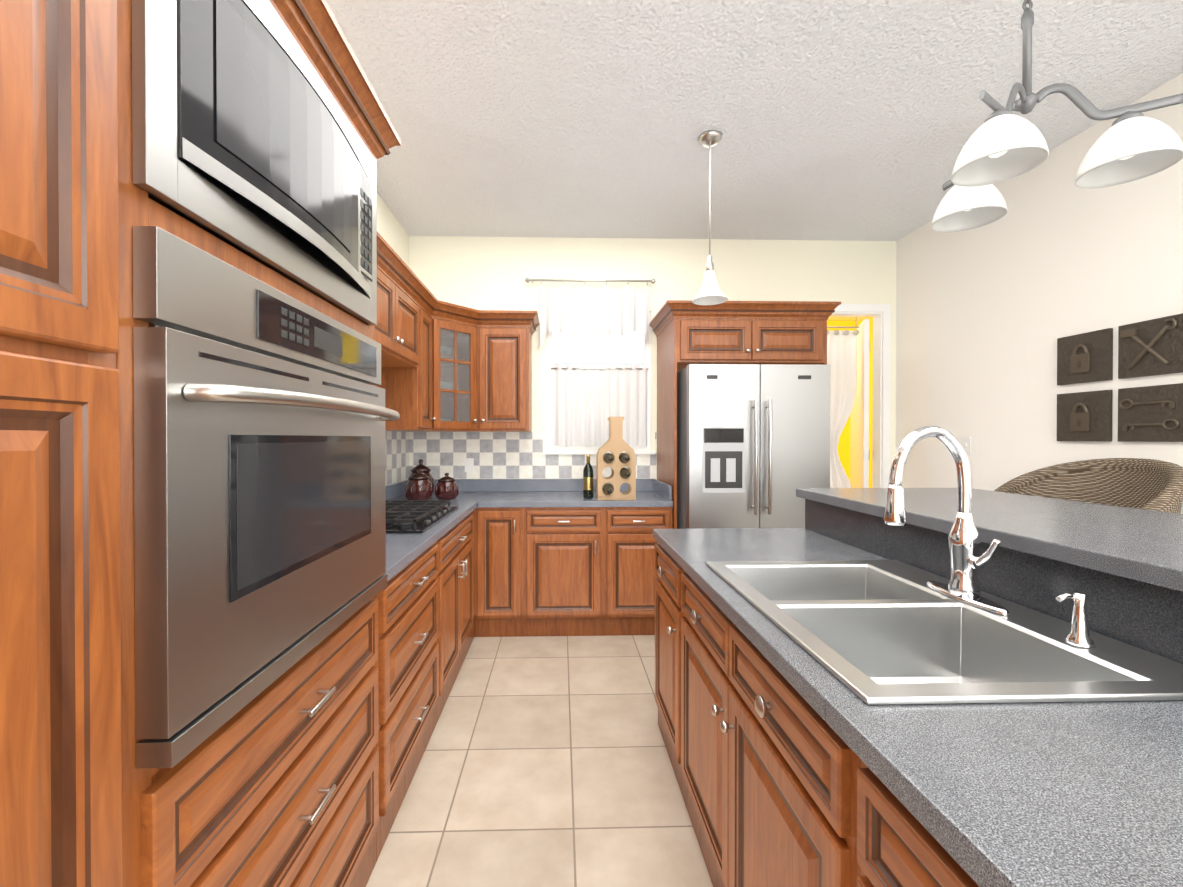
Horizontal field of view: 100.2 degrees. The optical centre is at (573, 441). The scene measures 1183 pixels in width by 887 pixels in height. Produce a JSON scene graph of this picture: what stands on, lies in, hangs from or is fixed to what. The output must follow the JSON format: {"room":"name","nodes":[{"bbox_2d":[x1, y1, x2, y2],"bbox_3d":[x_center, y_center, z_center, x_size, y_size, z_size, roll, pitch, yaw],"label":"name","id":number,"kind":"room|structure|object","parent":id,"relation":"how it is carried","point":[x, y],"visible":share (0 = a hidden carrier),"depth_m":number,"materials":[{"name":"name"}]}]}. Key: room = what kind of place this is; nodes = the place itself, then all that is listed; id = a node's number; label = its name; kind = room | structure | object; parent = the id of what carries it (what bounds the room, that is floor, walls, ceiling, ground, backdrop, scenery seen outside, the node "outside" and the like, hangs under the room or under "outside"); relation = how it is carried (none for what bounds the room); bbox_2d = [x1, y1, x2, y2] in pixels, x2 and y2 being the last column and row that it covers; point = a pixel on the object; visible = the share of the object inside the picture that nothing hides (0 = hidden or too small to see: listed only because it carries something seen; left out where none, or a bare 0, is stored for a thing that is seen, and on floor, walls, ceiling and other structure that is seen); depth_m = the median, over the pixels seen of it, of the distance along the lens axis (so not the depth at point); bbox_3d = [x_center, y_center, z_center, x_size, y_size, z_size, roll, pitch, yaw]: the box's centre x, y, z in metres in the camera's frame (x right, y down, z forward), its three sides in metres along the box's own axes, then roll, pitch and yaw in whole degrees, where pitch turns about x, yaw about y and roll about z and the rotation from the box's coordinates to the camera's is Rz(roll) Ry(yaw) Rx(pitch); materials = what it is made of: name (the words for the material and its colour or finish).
{"room":"kitchen","nodes":[
{"label":"kitchen","id":0,"kind":"room"},
{"bbox_2d":[376,192,408,485],"bbox_3d":[-1.271,-0.137,0.911,0.100,2.935,6.200,0,0,-2],"label":"wall","id":1,"kind":"structure","parent":0,"point":[391,231],"depth_m":3.52,"materials":[{"name":"beige paint"}]},
{"bbox_2d":[385,431,409,484],"bbox_3d":[-1.268,-0.073,2.732,0.001,0.752,2.359,0,0,-2],"label":"backsplash","id":2,"kind":"structure","parent":1,"relation":"attached to","point":[397,455],"depth_m":3.62,"materials":[{"name":"tile"}]},
{"bbox_2d":[375,268,426,429],"bbox_3d":[-1.094,-0.450,2.577,0.338,0.760,0.944,0,0,-2],"label":"upper cabinet","id":3,"kind":"object","parent":1,"relation":"attached to","point":[403,332],"depth_m":2.96,"materials":[{"name":"brown wood"}]},
{"bbox_2d":[427,315,434,429],"bbox_3d":[-1.110,-0.454,3.160,0.338,0.760,0.290,0,0,-2],"label":"upper cabinet","id":4,"kind":"object","parent":1,"relation":"attached to","point":[429,320],"depth_m":3.24,"materials":[{"name":"brown wood"}]},
{"bbox_2d":[366,635,712,886],"bbox_3d":[0.736,1.381,0.975,4.115,0.100,6.200,0,0,-2],"label":"floor","id":5,"kind":"structure","parent":0,"point":[545,761],"depth_m":1.92,"materials":[{"name":"tile"}]},
{"bbox_2d":[0,0,121,886],"bbox_3d":[-0.865,0.236,0.133,0.664,2.200,1.018,0,0,-2],"label":"pantry cabinet","id":6,"kind":"object","parent":5,"relation":"on","point":[60,727],"visible":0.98,"depth_m":0.56,"materials":[{"name":"brown wood"}]},
{"bbox_2d":[116,0,378,886],"bbox_3d":[-0.889,0.230,1.094,0.667,2.200,0.900,0,0,-2],"label":"tall cabinet","id":7,"kind":"object","parent":5,"relation":"on","point":[275,783],"visible":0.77,"depth_m":0.91,"materials":[{"name":"brown wood"}]},
{"bbox_2d":[132,0,376,324],"bbox_3d":[-0.808,-0.601,1.083,0.505,0.498,0.840,0,0,-2],"label":"microwave","id":8,"kind":"object","parent":7,"relation":"in","point":[247,140],"visible":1,"depth_m":0.88,"materials":[{"name":"silver metal"}]},
{"bbox_2d":[133,226,399,768],"bbox_3d":[-0.822,0.074,1.087,0.677,0.739,0.840,0,0,-2],"label":"wall oven","id":9,"kind":"object","parent":7,"relation":"in","point":[262,414],"visible":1,"depth_m":0.81,"materials":[{"name":"silver metal"}]},
{"bbox_2d":[269,0,538,335],"bbox_3d":[-0.729,-0.902,1.770,1.025,0.155,4.298,0,0,-2],"label":"crown molding","id":10,"kind":"structure","parent":7,"relation":"on","point":[315,30],"depth_m":1.37,"materials":[{"name":"brown wood"}]},
{"bbox_2d":[376,535,443,861],"bbox_3d":[-0.929,0.887,1.936,0.632,0.874,0.775,0,0,-2],"label":"base cabinet","id":11,"kind":"object","parent":5,"relation":"on","point":[425,598],"depth_m":1.83,"materials":[{"name":"brown wood"}]},
{"bbox_2d":[384,479,487,581],"bbox_3d":[-0.937,0.374,2.735,0.660,0.140,2.375,0,0,-2],"label":"countertop","id":12,"kind":"structure","parent":11,"relation":"on","point":[403,550],"depth_m":2.40,"materials":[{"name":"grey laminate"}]},
{"bbox_2d":[405,469,432,499],"bbox_3d":[-1.050,0.291,3.351,0.183,0.216,0.175,0,0,-2],"label":"canister","id":13,"kind":"object","parent":12,"relation":"on","point":[418,485],"visible":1,"depth_m":3.29,"materials":[{"name":"red ceramic"}]},
{"bbox_2d":[408,459,433,493],"bbox_3d":[-1.095,0.262,3.539,0.187,0.271,0.179,0,0,-2],"label":"canister","id":14,"kind":"object","parent":12,"relation":"on","point":[425,470],"visible":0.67,"depth_m":3.51,"materials":[{"name":"red ceramic"}]},
{"bbox_2d":[386,500,457,533],"bbox_3d":[-0.940,0.376,2.564,0.520,0.057,0.760,0,0,-2],"label":"cooktop","id":15,"kind":"object","parent":12,"relation":"in","point":[412,516],"visible":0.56,"depth_m":2.45,"materials":[{"name":"black metal"}]},
{"bbox_2d":[435,473,458,499],"bbox_3d":[-0.888,0.308,3.455,0.167,0.181,0.160,0,0,-2],"label":"canister","id":16,"kind":"object","parent":12,"relation":"on","point":[446,487],"visible":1,"depth_m":3.40,"materials":[{"name":"red ceramic"}]},
{"bbox_2d":[444,511,473,705],"bbox_3d":[-0.951,0.882,2.783,0.632,0.874,1.060,0,0,-2],"label":"base cabinet","id":17,"kind":"object","parent":5,"relation":"on","point":[458,541],"depth_m":2.70,"materials":[{"name":"brown wood"}]},
{"bbox_2d":[474,507,529,636],"bbox_3d":[-0.495,0.876,3.623,0.365,0.874,0.628,0,0,-2],"label":"base cabinet","id":18,"kind":"object","parent":5,"relation":"on","point":[501,535],"depth_m":3.31,"materials":[{"name":"brown wood"}]},
{"bbox_2d":[484,479,672,507],"bbox_3d":[0.015,0.368,3.631,1.291,0.140,0.633,0,0,-2],"label":"countertop","id":19,"kind":"structure","parent":18,"relation":"on","point":[498,493],"depth_m":3.66,"materials":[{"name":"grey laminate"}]},
{"bbox_2d":[583,455,593,497],"bbox_3d":[0.101,0.246,3.481,0.073,0.305,0.073,0,0,-2],"label":"wine bottle","id":20,"kind":"object","parent":19,"relation":"on","point":[588,483],"visible":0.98,"depth_m":3.45,"materials":[{"name":"black glass"}]},
{"bbox_2d":[596,417,635,499],"bbox_3d":[0.292,0.113,3.460,0.260,0.570,0.149,0,0,-2],"label":"wine rack","id":21,"kind":"object","parent":19,"relation":"on","point":[615,444],"visible":0.94,"depth_m":3.39,"materials":[{"name":"beige wood"}]},
{"bbox_2d":[602,483,612,494],"bbox_3d":[0.233,0.328,3.423,0.072,0.070,0.305,0,0,-2],"label":"bottle","id":22,"kind":"object","parent":21,"relation":"in","point":[607,488],"depth_m":3.36,"materials":[{"name":"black glass"}]},
{"bbox_2d":[603,452,613,462],"bbox_3d":[0.238,0.112,3.421,0.072,0.070,0.305,0,0,-2],"label":"bottle","id":23,"kind":"object","parent":21,"relation":"in","point":[607,457],"depth_m":3.35,"materials":[{"name":"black glass"}]},
{"bbox_2d":[619,452,629,462],"bbox_3d":[0.348,0.112,3.424,0.072,0.070,0.305,0,0,-2],"label":"bottle","id":24,"kind":"object","parent":21,"relation":"in","point":[623,457],"depth_m":3.36,"materials":[{"name":"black glass"}]},
{"bbox_2d":[620,467,630,478],"bbox_3d":[0.353,0.217,3.425,0.072,0.070,0.305,0,0,-2],"label":"bottle","id":25,"kind":"object","parent":21,"relation":"in","point":[625,473],"depth_m":3.36,"materials":[{"name":"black glass"}]},
{"bbox_2d":[530,507,609,635],"bbox_3d":[-0.078,0.876,3.634,0.610,0.874,0.628,0,0,-2],"label":"base cabinet","id":26,"kind":"object","parent":5,"relation":"on","point":[564,571],"depth_m":3.33,"materials":[{"name":"brown wood"}]},
{"bbox_2d":[610,507,671,635],"bbox_3d":[0.409,0.876,3.647,0.503,0.874,0.628,0,0,-2],"label":"base cabinet","id":27,"kind":"object","parent":5,"relation":"on","point":[632,542],"depth_m":3.34,"materials":[{"name":"brown wood"}]},
{"bbox_2d":[655,543,672,760],"bbox_3d":[0.735,0.886,2.054,0.710,0.874,0.535,0,0,-2],"label":"base cabinet","id":28,"kind":"object","parent":5,"relation":"on","point":[662,558],"depth_m":2.11,"materials":[{"name":"brown wood"}]},
{"bbox_2d":[649,300,840,528],"bbox_3d":[1.197,0.186,3.643,1.174,2.255,0.670,0,0,-2],"label":"cabinet","id":29,"kind":"object","parent":5,"relation":"on","point":[760,332],"visible":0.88,"depth_m":3.35,"materials":[{"name":"brown wood"}]},
{"bbox_2d":[671,559,818,886],"bbox_3d":[0.755,0.891,1.292,0.710,0.874,1.130,0,0,-2],"label":"base cabinet","id":30,"kind":"object","parent":5,"relation":"on","point":[780,784],"depth_m":1.22,"materials":[{"name":"brown wood"}]},
{"bbox_2d":[653,528,1182,886],"bbox_3d":[0.774,0.438,0.547,0.718,0.040,3.555,0,0,-2],"label":"countertop","id":31,"kind":"structure","parent":30,"relation":"on","point":[1056,794],"depth_m":0.65,"materials":[{"name":"stone"}]},
{"bbox_2d":[705,560,1182,704],"bbox_3d":[0.777,0.501,1.226,0.652,0.196,0.876,0,0,-2],"label":"sink","id":32,"kind":"object","parent":31,"relation":"in","point":[875,632],"visible":0.69,"depth_m":1.21,"materials":[{"name":"silver metal"}]},
{"bbox_2d":[1056,592,1095,647],"bbox_3d":[0.995,0.352,0.985,0.069,0.101,0.043,0,0,-2],"label":"soap dispenser","id":33,"kind":"object","parent":32,"relation":"on","point":[1078,635],"visible":0.98,"depth_m":0.98,"materials":[{"name":"silver metal"}]},
{"bbox_2d":[884,426,1009,615],"bbox_3d":[0.912,0.180,1.262,0.239,0.442,0.250,0,0,-2],"label":"faucet","id":34,"kind":"object","parent":31,"relation":"on","point":[967,562],"visible":1,"depth_m":1.25,"materials":[{"name":"silver metal"}]},
{"bbox_2d":[677,364,829,528],"bbox_3d":[1.179,0.409,3.515,0.909,1.810,0.831,0,0,-2],"label":"refrigerator","id":35,"kind":"object","parent":5,"relation":"on","point":[753,445],"visible":0.67,"depth_m":3.16,"materials":[{"name":"silver metal"}]},
{"bbox_2d":[819,715,978,886],"bbox_3d":[0.776,0.896,0.512,0.710,0.874,0.570,0,0,-2],"label":"base cabinet","id":36,"kind":"object","parent":5,"relation":"on","point":[868,838],"depth_m":0.71,"materials":[{"name":"brown wood"}]},
{"bbox_2d":[805,499,1182,663],"bbox_3d":[1.205,0.804,0.558,0.140,1.059,3.550,0,0,-2],"label":"backsplash","id":37,"kind":"structure","parent":5,"relation":"on","point":[1148,617],"depth_m":1.18,"materials":[{"name":"stone"}]},
{"bbox_2d":[796,488,1182,591],"bbox_3d":[1.519,0.253,0.578,0.830,0.040,3.580,0,0,-2],"label":"bar","id":38,"kind":"object","parent":37,"relation":"on","point":[1143,545],"visible":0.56,"depth_m":1.36,"materials":[{"name":"stone"}]},
{"bbox_2d":[994,458,1182,513],"bbox_3d":[2.301,0.700,2.292,0.681,1.247,0.726,0,0,-2],"label":"wicker chair","id":39,"kind":"object","parent":5,"relation":"on","point":[1147,484],"visible":0.31,"depth_m":2.37,"materials":[{"name":"beige wicker"}]},
{"bbox_2d":[409,236,895,487],"bbox_3d":[0.655,-0.157,4.013,3.915,2.935,0.100,0,0,-2],"label":"wall","id":40,"kind":"structure","parent":0,"point":[485,273],"depth_m":3.96,"materials":[{"name":"beige paint"}]},
{"bbox_2d":[385,317,480,431],"bbox_3d":[-0.993,-0.457,3.612,0.595,0.760,0.608,0,0,-2],"label":"upper cabinet","id":41,"kind":"object","parent":40,"relation":"attached to","point":[454,376],"visible":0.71,"depth_m":3.44,"materials":[{"name":"brown wood"}]},
{"bbox_2d":[477,327,531,431],"bbox_3d":[-0.521,-0.458,3.743,0.380,0.760,0.370,0,0,-2],"label":"upper cabinet","id":42,"kind":"object","parent":40,"relation":"attached to","point":[504,379],"visible":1,"depth_m":3.59,"materials":[{"name":"brown wood"}]},
{"bbox_2d":[410,432,656,478],"bbox_3d":[-0.319,0.109,3.938,1.961,0.372,0.001,0,0,-2],"label":"backsplash","id":43,"kind":"structure","parent":40,"relation":"attached to","point":[507,455],"depth_m":3.93,"materials":[{"name":"tile"}]},
{"bbox_2d":[465,458,473,471],"bbox_3d":[-0.831,0.186,3.919,0.070,0.110,0.008,0,0,-2],"label":"electrical outlet","id":44,"kind":"object","parent":43,"relation":"attached to","point":[469,464],"visible":1,"depth_m":3.92,"materials":[{"name":"white plastic"}]},
{"bbox_2d":[525,278,655,446],"bbox_3d":[0.130,-0.621,3.898,1.030,1.326,0.098,0,0,-2],"label":"window curtain","id":45,"kind":"object","parent":40,"relation":"attached to","point":[588,400],"visible":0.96,"depth_m":3.92,"materials":[{"name":"white fabric"}]},
{"bbox_2d":[543,312,655,453],"bbox_3d":[0.201,-0.475,3.974,0.895,1.148,0.110,0,0,-2],"label":"window","id":46,"kind":"structure","parent":40,"relation":"in","point":[640,449],"depth_m":3.98,"materials":[{"name":"white paint"}]},
{"bbox_2d":[830,304,890,487],"bbox_3d":[2.119,0.101,4.047,0.875,2.420,0.115,0,0,-2],"label":"door frame","id":47,"kind":"structure","parent":40,"relation":"attached to","point":[880,314],"depth_m":4.00,"materials":[{"name":"white paint"}]},
{"bbox_2d":[850,319,869,487],"bbox_3d":[2.619,0.136,4.486,0.399,2.327,0.724,0,0,-2],"label":"door leaf","id":48,"kind":"structure","parent":47,"relation":"attached to","point":[859,452],"depth_m":4.25,"materials":[{"name":"white paint"}]},
{"bbox_2d":[326,0,1182,240],"bbox_3d":[0.736,-1.655,0.955,4.115,0.100,6.200,0,0,-2],"label":"ceiling","id":49,"kind":"structure","parent":0,"point":[848,120],"depth_m":2.33,"materials":[{"name":"white paint"}]},
{"bbox_2d":[692,130,727,304],"bbox_3d":[0.722,-1.181,2.625,0.186,0.866,0.186,0,0,-2],"label":"pendant light","id":50,"kind":"object","parent":49,"relation":"hanging from","point":[710,293],"visible":1,"depth_m":2.61,"materials":[{"name":"white glass"}]},
{"bbox_2d":[931,0,1182,231],"bbox_3d":[1.397,-1.194,1.583,0.593,0.826,0.546,0,0,-2],"label":"chandelier","id":51,"kind":"object","parent":49,"relation":"hanging from","point":[1132,143],"visible":1,"depth_m":1.45,"materials":[{"name":"white glass"}]},
{"bbox_2d":[827,321,859,480],"bbox_3d":[2.067,-0.051,5.752,2.500,2.700,0.100,0,0,-2],"label":"wall","id":52,"kind":"structure","parent":0,"point":[843,448],"depth_m":5.73,"materials":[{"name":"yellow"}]},
{"bbox_2d":[827,316,868,320],"bbox_3d":[2.088,-1.445,4.944,2.700,0.100,1.700,0,0,-2],"label":"ceiling","id":53,"kind":"structure","parent":0,"point":[837,318],"depth_m":5.62,"materials":[{"name":"yellow paint"}]},
{"bbox_2d":[827,317,858,487],"bbox_3d":[1.938,-0.061,4.278,1.065,2.660,0.075,0,0,-2],"label":"door curtain","id":54,"kind":"object","parent":53,"relation":"hanging from","point":[842,353],"visible":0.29,"depth_m":4.28,"materials":[{"name":"white fabric"}]},
{"bbox_2d":[860,317,872,487],"bbox_3d":[3.387,-0.045,4.987,0.100,2.700,1.700,0,0,-2],"label":"wall","id":55,"kind":"structure","parent":0,"point":[870,390],"depth_m":5.54,"materials":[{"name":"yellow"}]},
{"bbox_2d":[896,73,1182,513],"bbox_3d":[2.743,-0.137,1.018,0.100,2.935,6.200,0,0,-2],"label":"wall","id":56,"kind":"structure","parent":0,"point":[988,315],"depth_m":2.87,"materials":[{"name":"white paint"}]},
{"bbox_2d":[956,436,970,454],"bbox_3d":[2.624,0.025,3.337,0.014,0.120,0.120,0,0,-2],"label":"switch plate","id":57,"kind":"object","parent":56,"relation":"attached to","point":[965,442],"visible":0.65,"depth_m":3.31,"materials":[{"name":"white plastic"}]},
{"bbox_2d":[1057,328,1112,384],"bbox_3d":[2.633,-0.432,2.561,0.036,0.255,0.255,0,0,-2],"label":"plaque","id":58,"kind":"object","parent":56,"relation":"attached to","point":[1087,357],"visible":1,"depth_m":2.54,"materials":[{"name":"brown metal"}]},
{"bbox_2d":[1057,390,1112,440],"bbox_3d":[2.633,-0.129,2.563,0.036,0.255,0.255,0,0,-2],"label":"plaque","id":59,"kind":"object","parent":56,"relation":"attached to","point":[1084,416],"visible":1,"depth_m":2.54,"materials":[{"name":"brown metal"}]},
{"bbox_2d":[1118,313,1182,378],"bbox_3d":[2.640,-0.430,2.266,0.037,0.255,0.255,0,0,-2],"label":"plaque","id":60,"kind":"object","parent":56,"relation":"attached to","point":[1152,347],"visible":1,"depth_m":2.26,"materials":[{"name":"brown metal"}]},
{"bbox_2d":[1118,383,1182,441],"bbox_3d":[2.642,-0.127,2.268,0.032,0.255,0.255,0,0,-2],"label":"plaque","id":61,"kind":"object","parent":56,"relation":"attached to","point":[1150,413],"visible":1,"depth_m":2.26,"materials":[{"name":"brown metal"}]},
{"label":"outside","id":62,"kind":"structure","parent":0,"visible":0},
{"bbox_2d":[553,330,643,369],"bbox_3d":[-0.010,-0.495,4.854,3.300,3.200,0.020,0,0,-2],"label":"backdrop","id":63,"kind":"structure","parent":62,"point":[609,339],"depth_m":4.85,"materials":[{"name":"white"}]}
]}

